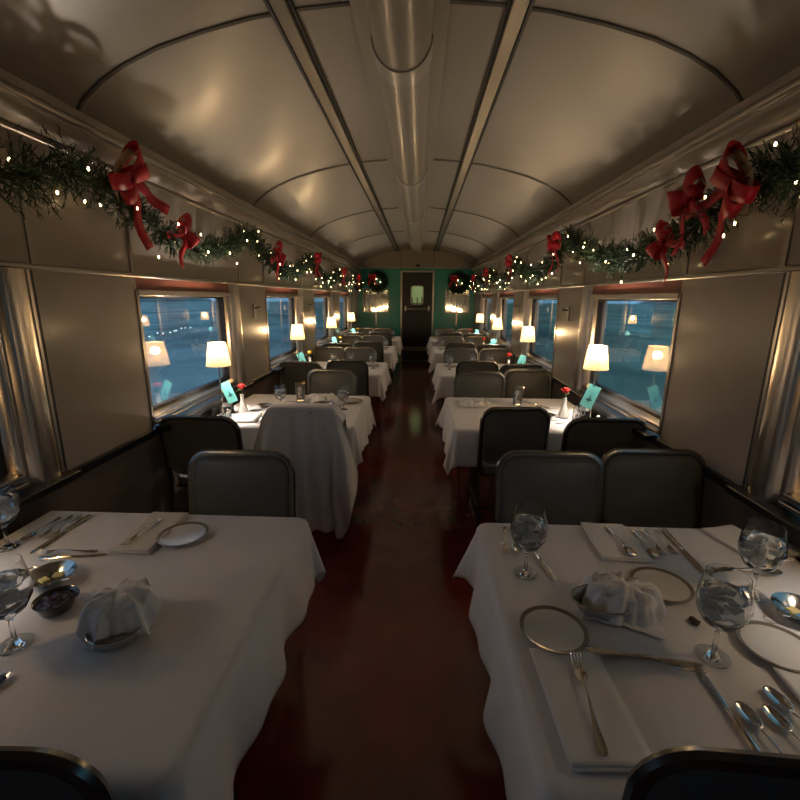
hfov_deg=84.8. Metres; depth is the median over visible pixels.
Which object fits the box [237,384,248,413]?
bud vase
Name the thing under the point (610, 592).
crumpled napkin
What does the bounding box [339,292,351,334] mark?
window
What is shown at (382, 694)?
floor
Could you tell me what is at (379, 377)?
tablecloth
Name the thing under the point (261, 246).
garland
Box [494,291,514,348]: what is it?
window
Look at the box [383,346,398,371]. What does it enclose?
tablecloth
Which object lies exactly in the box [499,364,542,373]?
dining chair
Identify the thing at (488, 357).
water goblet
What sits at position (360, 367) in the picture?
dining chair
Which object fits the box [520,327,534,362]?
table lamp
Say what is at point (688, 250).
trim
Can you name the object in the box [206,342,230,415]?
table lamp
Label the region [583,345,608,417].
table lamp
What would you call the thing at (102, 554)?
table knife
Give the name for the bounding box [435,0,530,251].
trim
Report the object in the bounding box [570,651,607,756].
fork
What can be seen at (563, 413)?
bud vase
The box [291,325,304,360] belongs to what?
table lamp
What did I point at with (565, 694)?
folded napkin
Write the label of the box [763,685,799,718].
spoon
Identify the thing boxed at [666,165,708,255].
bow
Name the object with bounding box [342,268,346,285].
bow
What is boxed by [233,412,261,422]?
folded napkin
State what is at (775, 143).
string lights
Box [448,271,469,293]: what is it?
wreath
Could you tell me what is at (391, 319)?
wall
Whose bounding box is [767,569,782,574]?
bowl
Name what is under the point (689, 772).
dining chair
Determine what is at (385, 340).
water goblet
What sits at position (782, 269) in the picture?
trim
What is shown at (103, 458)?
trim
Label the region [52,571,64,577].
butter pat
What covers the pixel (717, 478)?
trim
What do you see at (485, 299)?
window
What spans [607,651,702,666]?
table knife
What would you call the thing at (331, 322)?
table lamp
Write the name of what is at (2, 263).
trim
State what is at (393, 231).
trim
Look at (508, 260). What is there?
bow
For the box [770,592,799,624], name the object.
butter dish
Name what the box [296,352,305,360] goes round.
menu card
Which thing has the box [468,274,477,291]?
garland
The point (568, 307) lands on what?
coat hook
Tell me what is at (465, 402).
crumpled napkin
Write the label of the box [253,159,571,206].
trim
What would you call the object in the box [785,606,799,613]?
butter pat
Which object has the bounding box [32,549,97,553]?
fork
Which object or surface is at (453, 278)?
bow
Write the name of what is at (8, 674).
spoon
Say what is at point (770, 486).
window
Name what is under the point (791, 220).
trim
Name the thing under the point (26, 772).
dining chair
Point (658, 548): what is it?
fork
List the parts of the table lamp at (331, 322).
lamp shade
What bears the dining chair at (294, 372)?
on the floor
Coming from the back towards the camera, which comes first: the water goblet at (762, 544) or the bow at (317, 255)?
the bow at (317, 255)
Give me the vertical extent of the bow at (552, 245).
0.343 m
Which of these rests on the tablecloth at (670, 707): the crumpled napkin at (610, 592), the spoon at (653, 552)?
the spoon at (653, 552)
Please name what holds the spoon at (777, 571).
on the tablecloth at (670, 707)
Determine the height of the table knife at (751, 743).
0.008 m
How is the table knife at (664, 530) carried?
on the tablecloth at (670, 707)
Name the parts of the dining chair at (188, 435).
leg, seat frame, seat, backrest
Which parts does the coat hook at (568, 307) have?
plate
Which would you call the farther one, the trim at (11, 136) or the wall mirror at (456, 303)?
the wall mirror at (456, 303)
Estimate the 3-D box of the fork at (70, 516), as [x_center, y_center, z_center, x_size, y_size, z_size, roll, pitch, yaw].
[-1.283,0.469,1.633,0.019,0.009,0.174,0,13,-2]
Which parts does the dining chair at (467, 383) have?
leg, backrest, frame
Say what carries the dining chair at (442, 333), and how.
on the floor
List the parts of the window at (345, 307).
glass pane, sill, post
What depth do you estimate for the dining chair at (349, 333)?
8.83 m
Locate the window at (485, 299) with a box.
[478,293,491,336]
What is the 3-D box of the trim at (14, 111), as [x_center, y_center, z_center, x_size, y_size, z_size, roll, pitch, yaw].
[-1.283,-1.786,4.576,0.105,0.135,13.100,1,13,2]
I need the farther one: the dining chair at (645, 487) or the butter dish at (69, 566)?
the dining chair at (645, 487)
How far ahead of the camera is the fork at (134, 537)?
1.54 m
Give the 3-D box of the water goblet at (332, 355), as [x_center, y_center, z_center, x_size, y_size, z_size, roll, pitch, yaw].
[-0.809,-0.481,5.352,0.096,0.179,0.093,-7,15,-30]
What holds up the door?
in the wall at (391, 319)
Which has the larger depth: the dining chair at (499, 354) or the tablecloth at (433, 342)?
the tablecloth at (433, 342)
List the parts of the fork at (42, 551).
handle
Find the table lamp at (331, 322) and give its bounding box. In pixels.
[326,317,336,338]
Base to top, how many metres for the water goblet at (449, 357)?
0.179 m
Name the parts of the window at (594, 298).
post, sill, frame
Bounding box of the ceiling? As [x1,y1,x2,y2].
[0,0,799,264]
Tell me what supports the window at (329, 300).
in the wall at (90, 322)
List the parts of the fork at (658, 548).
handle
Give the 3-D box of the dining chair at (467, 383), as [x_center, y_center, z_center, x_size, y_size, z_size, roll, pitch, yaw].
[0.771,0.214,4.144,0.507,0.915,0.529,1,13,2]
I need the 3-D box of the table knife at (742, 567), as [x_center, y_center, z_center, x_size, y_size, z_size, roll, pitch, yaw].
[1.052,0.541,1.395,0.204,0.008,0.016,-1,13,-5]
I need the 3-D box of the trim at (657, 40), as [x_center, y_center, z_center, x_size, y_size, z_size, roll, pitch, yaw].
[-0.002,-1.406,1.810,2.885,0.440,0.019,1,13,2]
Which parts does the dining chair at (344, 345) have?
backrest, frame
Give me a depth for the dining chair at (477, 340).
8.26 m
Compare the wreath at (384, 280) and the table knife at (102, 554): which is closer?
the table knife at (102, 554)
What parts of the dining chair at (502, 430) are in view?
leg, leg, seat frame, seat, frame, backrest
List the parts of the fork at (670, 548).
handle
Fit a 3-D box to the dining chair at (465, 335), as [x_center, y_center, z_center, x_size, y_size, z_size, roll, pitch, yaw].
[1.516,-0.930,9.069,0.507,0.915,0.529,1,13,2]
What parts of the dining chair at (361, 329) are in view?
frame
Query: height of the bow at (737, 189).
0.435 m
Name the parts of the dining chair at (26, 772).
backrest, frame, leg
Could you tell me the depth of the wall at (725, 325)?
2.04 m
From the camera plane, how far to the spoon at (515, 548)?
1.50 m
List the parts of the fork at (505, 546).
handle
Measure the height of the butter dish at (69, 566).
0.034 m
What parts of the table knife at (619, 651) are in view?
handle, blade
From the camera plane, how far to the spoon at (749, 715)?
0.90 m
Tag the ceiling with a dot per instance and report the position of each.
(579, 105)
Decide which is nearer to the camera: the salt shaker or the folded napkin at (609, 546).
the folded napkin at (609, 546)
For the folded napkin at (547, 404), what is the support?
on the tablecloth at (460, 425)
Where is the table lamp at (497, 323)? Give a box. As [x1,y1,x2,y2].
[492,319,502,343]
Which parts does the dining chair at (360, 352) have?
backrest, frame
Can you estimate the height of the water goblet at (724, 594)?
0.224 m
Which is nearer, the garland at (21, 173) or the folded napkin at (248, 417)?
the garland at (21, 173)
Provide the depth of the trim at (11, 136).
1.72 m
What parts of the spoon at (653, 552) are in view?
handle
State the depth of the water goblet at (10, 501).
1.47 m
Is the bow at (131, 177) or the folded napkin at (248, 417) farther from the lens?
the folded napkin at (248, 417)
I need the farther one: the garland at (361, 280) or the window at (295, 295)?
the garland at (361, 280)
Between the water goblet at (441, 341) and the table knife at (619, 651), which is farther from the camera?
the water goblet at (441, 341)
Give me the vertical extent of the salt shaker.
0.075 m
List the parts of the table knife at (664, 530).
handle, blade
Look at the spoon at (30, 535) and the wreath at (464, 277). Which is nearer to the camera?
the spoon at (30, 535)
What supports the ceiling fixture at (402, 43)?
attached to the ceiling
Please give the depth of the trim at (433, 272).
11.06 m
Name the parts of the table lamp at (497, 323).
lamp shade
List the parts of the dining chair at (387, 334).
backrest, frame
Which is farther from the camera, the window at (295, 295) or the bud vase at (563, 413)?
the window at (295, 295)
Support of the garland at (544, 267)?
attached to the wall at (725, 325)
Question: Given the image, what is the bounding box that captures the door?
[402,272,432,360]
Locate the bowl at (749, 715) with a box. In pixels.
[734,701,763,728]
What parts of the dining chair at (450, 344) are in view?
backrest, frame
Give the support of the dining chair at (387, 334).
on the floor
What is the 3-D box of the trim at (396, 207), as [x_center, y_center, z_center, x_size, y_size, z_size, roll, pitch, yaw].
[0.181,-2.339,5.819,2.885,0.440,0.019,1,13,2]
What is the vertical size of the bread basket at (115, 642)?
0.036 m
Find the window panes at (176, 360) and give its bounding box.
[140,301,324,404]
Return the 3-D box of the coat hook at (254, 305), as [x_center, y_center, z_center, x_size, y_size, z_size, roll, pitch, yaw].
[-1.339,-0.834,4.112,0.064,0.130,0.060,1,13,2]
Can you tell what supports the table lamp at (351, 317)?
on the tablecloth at (396, 341)
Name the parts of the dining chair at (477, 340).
frame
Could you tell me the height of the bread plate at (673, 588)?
0.014 m
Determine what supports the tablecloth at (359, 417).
on the dining table
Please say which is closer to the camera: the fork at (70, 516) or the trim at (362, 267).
the fork at (70, 516)
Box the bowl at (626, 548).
[623,545,636,555]
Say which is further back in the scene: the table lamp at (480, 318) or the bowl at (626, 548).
the table lamp at (480, 318)
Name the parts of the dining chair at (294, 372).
frame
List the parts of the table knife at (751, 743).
blade, handle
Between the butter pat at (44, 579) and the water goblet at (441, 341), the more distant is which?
the water goblet at (441, 341)
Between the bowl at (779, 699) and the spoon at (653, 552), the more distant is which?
the spoon at (653, 552)
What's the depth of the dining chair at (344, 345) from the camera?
6.83 m
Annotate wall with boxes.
[0,126,358,539]
[358,249,474,360]
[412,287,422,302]
[473,128,799,561]
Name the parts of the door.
kick plate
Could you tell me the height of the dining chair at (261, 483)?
0.915 m
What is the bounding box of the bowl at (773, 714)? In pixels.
[762,704,792,731]
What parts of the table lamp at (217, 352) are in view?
lamp shade, stem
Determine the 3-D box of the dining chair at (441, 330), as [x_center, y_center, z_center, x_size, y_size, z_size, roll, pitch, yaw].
[1.045,-1.184,10.147,0.507,0.915,0.529,1,13,2]
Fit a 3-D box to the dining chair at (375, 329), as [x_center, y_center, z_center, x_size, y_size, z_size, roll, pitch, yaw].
[-0.414,-1.208,10.208,0.507,0.915,0.529,1,13,2]
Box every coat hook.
[253,304,259,317]
[562,306,569,320]
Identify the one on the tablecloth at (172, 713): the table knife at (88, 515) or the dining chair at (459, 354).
the table knife at (88, 515)
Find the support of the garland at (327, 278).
attached to the wall at (90, 322)
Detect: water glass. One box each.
[295,382,304,401]
[347,353,353,358]
[469,354,475,359]
[513,386,523,405]
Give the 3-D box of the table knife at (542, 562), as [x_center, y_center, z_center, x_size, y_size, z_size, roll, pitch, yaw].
[0.464,0.526,1.444,0.017,0.008,0.215,-1,13,-6]
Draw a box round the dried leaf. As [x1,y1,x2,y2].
[688,616,700,625]
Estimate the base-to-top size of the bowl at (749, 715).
0.008 m
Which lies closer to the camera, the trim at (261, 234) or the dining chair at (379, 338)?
the trim at (261, 234)
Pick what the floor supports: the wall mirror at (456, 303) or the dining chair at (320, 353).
the dining chair at (320, 353)
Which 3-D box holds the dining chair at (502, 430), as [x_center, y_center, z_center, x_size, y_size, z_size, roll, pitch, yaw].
[0.735,0.445,3.110,0.457,0.934,0.502,0,13,-1]
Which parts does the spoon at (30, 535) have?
handle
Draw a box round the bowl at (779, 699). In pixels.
[763,685,793,711]
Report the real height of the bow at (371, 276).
0.286 m
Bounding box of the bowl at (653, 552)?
[646,547,658,556]
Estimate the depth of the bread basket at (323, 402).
3.47 m
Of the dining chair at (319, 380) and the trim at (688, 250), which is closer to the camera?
the trim at (688, 250)
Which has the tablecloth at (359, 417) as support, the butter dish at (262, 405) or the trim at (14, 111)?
the butter dish at (262, 405)
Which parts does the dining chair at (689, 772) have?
backrest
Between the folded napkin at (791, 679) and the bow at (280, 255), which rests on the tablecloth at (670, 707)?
the folded napkin at (791, 679)
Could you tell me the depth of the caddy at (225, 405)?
3.23 m
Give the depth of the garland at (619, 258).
2.43 m
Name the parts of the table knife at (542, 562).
handle, blade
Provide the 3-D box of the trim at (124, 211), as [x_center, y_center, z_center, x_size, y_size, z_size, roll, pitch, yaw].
[-1.442,-0.918,2.308,0.006,0.478,0.024,1,13,2]
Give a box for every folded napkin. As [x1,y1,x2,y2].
[107,512,188,553]
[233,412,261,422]
[523,398,561,407]
[529,648,650,772]
[580,522,653,562]
[701,525,795,561]
[773,667,799,701]
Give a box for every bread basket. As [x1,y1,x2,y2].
[85,627,141,650]
[313,401,334,403]
[570,584,631,620]
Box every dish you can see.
[29,560,76,588]
[31,585,79,616]
[256,403,271,407]
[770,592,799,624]
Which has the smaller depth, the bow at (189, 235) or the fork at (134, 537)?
the fork at (134, 537)
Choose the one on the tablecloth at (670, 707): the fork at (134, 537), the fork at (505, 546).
the fork at (505, 546)
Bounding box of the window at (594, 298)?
[567,280,681,440]
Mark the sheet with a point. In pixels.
(317, 444)
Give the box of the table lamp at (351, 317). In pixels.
[347,313,354,332]
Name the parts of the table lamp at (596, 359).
stem, lamp shade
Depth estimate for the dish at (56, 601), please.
1.20 m
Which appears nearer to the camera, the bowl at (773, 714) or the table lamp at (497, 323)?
the bowl at (773, 714)
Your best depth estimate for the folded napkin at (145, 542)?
1.57 m
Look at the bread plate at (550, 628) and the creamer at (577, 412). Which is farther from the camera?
the creamer at (577, 412)
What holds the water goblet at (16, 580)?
on the tablecloth at (172, 713)
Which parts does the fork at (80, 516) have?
handle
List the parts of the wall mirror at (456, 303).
mirror panel, mirror panel, mirror panel, mirror panel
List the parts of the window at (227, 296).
frame, sill, post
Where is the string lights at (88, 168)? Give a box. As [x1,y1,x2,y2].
[8,151,362,290]
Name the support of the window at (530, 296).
in the wall at (725, 325)
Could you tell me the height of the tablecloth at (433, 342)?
0.316 m
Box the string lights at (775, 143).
[473,142,799,291]
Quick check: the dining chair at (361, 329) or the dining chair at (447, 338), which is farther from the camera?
the dining chair at (361, 329)
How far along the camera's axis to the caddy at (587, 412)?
3.18 m
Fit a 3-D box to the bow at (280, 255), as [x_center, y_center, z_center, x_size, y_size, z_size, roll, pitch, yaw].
[-1.160,-1.306,4.132,0.092,0.391,0.385,3,13,10]
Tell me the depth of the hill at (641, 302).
252.51 m
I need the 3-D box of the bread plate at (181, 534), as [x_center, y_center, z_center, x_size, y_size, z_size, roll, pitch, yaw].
[-0.778,0.485,1.572,0.170,0.014,0.170,1,13,2]
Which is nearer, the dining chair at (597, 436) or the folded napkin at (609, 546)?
the folded napkin at (609, 546)
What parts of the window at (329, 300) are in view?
frame, sill, post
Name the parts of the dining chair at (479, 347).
frame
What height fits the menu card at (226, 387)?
0.172 m
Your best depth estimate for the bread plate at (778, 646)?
1.09 m
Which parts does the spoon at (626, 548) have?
handle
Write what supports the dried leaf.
on the tablecloth at (670, 707)
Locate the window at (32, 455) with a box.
[0,267,81,508]
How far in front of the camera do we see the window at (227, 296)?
3.17 m
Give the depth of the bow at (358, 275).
9.53 m
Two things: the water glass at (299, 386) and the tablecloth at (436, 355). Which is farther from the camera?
the tablecloth at (436, 355)
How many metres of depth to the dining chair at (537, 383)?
4.42 m
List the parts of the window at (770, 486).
post, sill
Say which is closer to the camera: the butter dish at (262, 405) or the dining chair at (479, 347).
the butter dish at (262, 405)
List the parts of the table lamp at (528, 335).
lamp shade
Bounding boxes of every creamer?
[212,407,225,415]
[572,407,584,419]
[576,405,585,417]
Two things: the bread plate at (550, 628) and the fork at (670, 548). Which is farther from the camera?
the fork at (670, 548)
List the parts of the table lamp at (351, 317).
lamp shade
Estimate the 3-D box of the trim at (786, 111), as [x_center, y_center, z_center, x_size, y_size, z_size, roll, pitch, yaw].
[1.519,-1.741,4.458,0.105,0.135,13.100,1,13,2]
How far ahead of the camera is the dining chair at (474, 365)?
4.79 m
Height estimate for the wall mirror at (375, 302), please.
0.920 m
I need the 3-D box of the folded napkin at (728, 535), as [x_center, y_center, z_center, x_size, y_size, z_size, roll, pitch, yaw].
[1.218,0.506,1.543,0.146,0.011,0.226,-2,13,-12]
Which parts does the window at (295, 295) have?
frame, sill, post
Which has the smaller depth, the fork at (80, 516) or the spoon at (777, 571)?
the spoon at (777, 571)
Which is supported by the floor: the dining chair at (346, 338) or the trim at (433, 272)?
the dining chair at (346, 338)
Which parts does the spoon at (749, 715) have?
handle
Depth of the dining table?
3.46 m
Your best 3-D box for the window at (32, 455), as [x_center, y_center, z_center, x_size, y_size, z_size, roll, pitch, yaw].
[-1.514,0.071,1.161,0.160,0.885,1.420,1,13,2]
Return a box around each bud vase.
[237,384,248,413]
[558,387,569,417]
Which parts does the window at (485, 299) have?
post, glass pane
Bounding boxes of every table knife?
[30,514,91,553]
[38,553,106,559]
[533,551,555,580]
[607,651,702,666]
[661,528,703,570]
[694,667,761,750]
[700,567,751,572]
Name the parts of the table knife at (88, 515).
blade, handle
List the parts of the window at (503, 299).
post, sill, glass pane, frame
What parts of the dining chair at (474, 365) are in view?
backrest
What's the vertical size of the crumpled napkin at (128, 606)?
0.106 m
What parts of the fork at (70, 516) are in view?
handle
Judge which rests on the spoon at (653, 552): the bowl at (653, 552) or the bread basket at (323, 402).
the bowl at (653, 552)
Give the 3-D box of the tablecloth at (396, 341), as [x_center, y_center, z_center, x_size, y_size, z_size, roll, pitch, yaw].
[-0.503,-1.186,9.472,1.103,0.315,1.051,1,13,2]
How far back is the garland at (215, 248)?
2.41 m
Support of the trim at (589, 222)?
attached to the wall at (725, 325)
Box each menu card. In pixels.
[221,380,237,403]
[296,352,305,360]
[517,355,525,363]
[579,384,601,409]
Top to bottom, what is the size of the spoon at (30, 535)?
0.010 m
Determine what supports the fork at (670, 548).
on the tablecloth at (670, 707)
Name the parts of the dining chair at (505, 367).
backrest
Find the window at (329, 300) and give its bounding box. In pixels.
[313,290,337,346]
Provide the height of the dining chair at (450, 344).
0.943 m
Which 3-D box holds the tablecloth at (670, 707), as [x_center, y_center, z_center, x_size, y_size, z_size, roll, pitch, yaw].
[0.766,0.736,1.261,1.139,0.317,1.144,1,13,2]
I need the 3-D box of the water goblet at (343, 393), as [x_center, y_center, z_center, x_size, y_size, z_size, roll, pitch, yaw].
[-0.434,-0.016,3.367,0.096,0.179,0.093,-7,15,-30]
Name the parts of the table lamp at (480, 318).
lamp shade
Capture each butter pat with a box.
[37,576,49,583]
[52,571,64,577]
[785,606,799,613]
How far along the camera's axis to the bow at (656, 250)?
2.08 m
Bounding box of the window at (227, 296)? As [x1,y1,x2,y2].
[135,277,253,430]
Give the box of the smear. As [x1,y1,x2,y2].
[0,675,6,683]
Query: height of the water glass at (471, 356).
0.161 m
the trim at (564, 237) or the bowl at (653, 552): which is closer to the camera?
the bowl at (653, 552)
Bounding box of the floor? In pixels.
[234,361,506,799]
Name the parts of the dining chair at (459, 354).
backrest, frame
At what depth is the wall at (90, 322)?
2.19 m
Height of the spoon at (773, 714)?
0.010 m
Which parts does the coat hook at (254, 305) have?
plate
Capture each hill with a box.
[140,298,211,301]
[636,301,676,304]
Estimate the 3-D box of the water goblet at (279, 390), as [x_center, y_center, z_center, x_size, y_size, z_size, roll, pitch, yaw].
[-0.928,-0.026,3.397,0.096,0.179,0.093,-7,15,-30]
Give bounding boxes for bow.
[107,140,169,249]
[166,213,199,267]
[270,240,286,282]
[314,252,321,276]
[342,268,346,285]
[357,274,360,288]
[367,274,376,285]
[448,275,458,286]
[483,268,488,284]
[505,254,512,279]
[547,231,561,274]
[645,219,684,283]
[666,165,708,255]
[685,140,760,266]
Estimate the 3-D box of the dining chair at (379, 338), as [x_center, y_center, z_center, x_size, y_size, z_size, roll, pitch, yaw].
[-0.505,-0.741,8.204,0.507,0.915,0.529,1,13,2]
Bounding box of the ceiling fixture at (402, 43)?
[349,0,449,254]
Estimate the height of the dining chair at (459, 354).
0.915 m
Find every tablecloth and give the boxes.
[0,511,325,799]
[231,394,375,465]
[317,362,391,401]
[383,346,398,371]
[392,336,402,354]
[426,337,437,355]
[428,347,444,372]
[432,363,504,403]
[434,397,575,474]
[452,523,799,799]
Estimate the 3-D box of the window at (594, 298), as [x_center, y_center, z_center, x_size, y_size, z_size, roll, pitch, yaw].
[1.494,-0.348,3.043,0.160,0.885,1.420,1,13,2]
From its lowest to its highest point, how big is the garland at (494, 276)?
0.440 m
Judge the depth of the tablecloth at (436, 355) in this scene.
6.92 m
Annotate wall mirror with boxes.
[363,289,388,325]
[445,289,468,325]
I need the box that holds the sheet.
[252,403,357,538]
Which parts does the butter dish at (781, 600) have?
handle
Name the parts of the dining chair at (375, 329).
backrest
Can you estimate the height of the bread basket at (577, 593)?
0.040 m
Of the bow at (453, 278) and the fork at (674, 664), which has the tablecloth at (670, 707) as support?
the fork at (674, 664)
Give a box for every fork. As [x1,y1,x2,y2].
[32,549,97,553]
[35,515,72,537]
[44,515,81,538]
[119,518,161,544]
[502,526,509,554]
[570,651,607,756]
[586,646,706,672]
[642,530,666,554]
[653,530,679,554]
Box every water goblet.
[0,481,21,552]
[0,553,34,655]
[274,384,285,402]
[330,353,337,359]
[337,386,349,409]
[369,353,376,368]
[383,338,388,348]
[439,339,443,349]
[446,354,453,369]
[486,355,493,360]
[510,501,547,579]
[695,564,753,668]
[737,518,787,602]
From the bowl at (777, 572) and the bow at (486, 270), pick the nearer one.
the bowl at (777, 572)
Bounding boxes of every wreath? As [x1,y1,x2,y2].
[366,270,388,292]
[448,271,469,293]
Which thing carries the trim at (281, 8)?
attached to the ceiling
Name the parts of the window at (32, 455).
sill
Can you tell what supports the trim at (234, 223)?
attached to the wall at (90, 322)
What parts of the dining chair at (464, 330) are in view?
backrest, frame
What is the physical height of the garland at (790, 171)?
0.426 m
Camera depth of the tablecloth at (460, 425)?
3.02 m
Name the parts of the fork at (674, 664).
handle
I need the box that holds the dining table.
[465,467,481,519]
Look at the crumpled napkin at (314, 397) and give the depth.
3.51 m
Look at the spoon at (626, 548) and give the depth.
1.49 m
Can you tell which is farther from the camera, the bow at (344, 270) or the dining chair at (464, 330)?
the dining chair at (464, 330)
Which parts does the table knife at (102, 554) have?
handle, blade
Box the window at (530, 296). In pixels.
[515,288,558,373]
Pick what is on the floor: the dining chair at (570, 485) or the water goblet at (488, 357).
the dining chair at (570, 485)
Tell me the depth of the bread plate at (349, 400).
3.64 m
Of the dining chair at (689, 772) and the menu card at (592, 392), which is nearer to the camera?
the dining chair at (689, 772)
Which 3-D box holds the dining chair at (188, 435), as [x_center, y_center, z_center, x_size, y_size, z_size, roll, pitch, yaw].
[-1.196,0.483,2.934,0.507,0.915,0.529,1,13,2]
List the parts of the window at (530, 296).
post, sill, frame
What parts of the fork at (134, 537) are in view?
handle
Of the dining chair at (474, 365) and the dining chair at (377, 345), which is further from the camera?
the dining chair at (377, 345)
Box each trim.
[0,68,361,271]
[0,261,359,293]
[7,131,36,263]
[71,338,338,474]
[76,0,742,111]
[122,208,133,272]
[234,223,239,281]
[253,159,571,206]
[261,234,264,283]
[268,0,398,251]
[310,207,518,237]
[338,231,493,252]
[354,244,477,261]
[362,267,470,268]
[400,271,434,360]
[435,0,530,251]
[471,66,799,271]
[473,265,799,293]
[490,340,737,488]
[559,237,564,285]
[582,222,589,283]
[683,179,698,274]
[779,167,799,266]
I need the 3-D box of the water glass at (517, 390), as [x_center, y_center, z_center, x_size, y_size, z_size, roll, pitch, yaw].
[0.949,-0.031,3.526,0.085,0.154,0.085,1,13,2]
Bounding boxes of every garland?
[0,122,117,220]
[67,151,260,266]
[238,222,316,282]
[307,252,341,288]
[336,265,357,290]
[354,273,365,292]
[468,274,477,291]
[473,267,492,290]
[487,255,517,289]
[508,224,582,285]
[557,149,768,279]
[723,123,799,227]
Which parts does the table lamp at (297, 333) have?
lamp shade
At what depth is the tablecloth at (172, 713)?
1.08 m
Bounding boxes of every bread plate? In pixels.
[156,522,208,546]
[345,398,362,403]
[519,605,588,653]
[629,567,694,602]
[735,620,799,672]
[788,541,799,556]
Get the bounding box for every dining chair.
[0,746,237,799]
[159,415,243,511]
[187,449,295,516]
[279,361,321,394]
[307,368,356,395]
[312,346,344,361]
[322,343,351,347]
[326,359,368,440]
[338,334,362,345]
[344,346,376,410]
[345,332,366,335]
[354,341,383,361]
[355,327,373,334]
[362,335,386,345]
[369,331,391,377]
[373,328,393,335]
[434,328,455,336]
[437,335,464,346]
[440,332,462,336]
[442,347,478,406]
[444,342,475,400]
[454,370,505,477]
[455,360,498,375]
[456,328,475,335]
[463,334,485,338]
[464,336,490,346]
[466,407,550,528]
[476,344,506,352]
[479,348,513,363]
[494,450,604,524]
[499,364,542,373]
[504,368,552,398]
[560,417,647,458]
[601,448,705,528]
[621,745,799,799]
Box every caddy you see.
[221,403,233,413]
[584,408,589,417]
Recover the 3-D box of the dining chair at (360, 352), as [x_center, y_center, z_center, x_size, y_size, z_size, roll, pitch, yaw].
[-0.597,-0.275,6.199,0.507,0.915,0.529,1,13,2]
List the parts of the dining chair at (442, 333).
backrest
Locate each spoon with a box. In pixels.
[0,671,12,684]
[20,517,60,540]
[20,532,35,540]
[512,543,521,552]
[606,526,636,555]
[633,530,658,556]
[734,701,782,752]
[737,568,782,574]
[762,704,799,740]
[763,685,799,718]
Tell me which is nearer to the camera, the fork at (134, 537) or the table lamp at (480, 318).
the fork at (134, 537)
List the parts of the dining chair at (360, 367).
backrest, frame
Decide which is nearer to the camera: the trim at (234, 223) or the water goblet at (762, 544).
the water goblet at (762, 544)
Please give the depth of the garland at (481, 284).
8.40 m
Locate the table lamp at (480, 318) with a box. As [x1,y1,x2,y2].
[476,314,483,333]
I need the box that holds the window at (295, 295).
[265,287,309,372]
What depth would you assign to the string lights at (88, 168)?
2.07 m
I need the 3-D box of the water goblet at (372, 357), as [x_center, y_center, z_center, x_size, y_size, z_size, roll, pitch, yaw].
[-0.330,-0.473,5.332,0.096,0.179,0.093,-7,15,-30]
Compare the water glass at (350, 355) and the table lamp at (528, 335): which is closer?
the table lamp at (528, 335)
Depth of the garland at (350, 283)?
8.50 m
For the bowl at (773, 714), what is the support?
on the spoon at (773, 714)
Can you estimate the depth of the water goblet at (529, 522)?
1.31 m
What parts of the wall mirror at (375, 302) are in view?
mirror panel, mirror panel, mirror panel, mirror panel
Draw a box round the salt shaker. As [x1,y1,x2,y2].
[226,409,231,418]
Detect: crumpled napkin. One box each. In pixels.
[76,577,160,650]
[308,393,342,406]
[457,397,491,407]
[581,571,666,639]
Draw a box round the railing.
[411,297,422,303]
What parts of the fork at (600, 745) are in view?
handle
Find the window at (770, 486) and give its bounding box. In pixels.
[725,271,799,539]

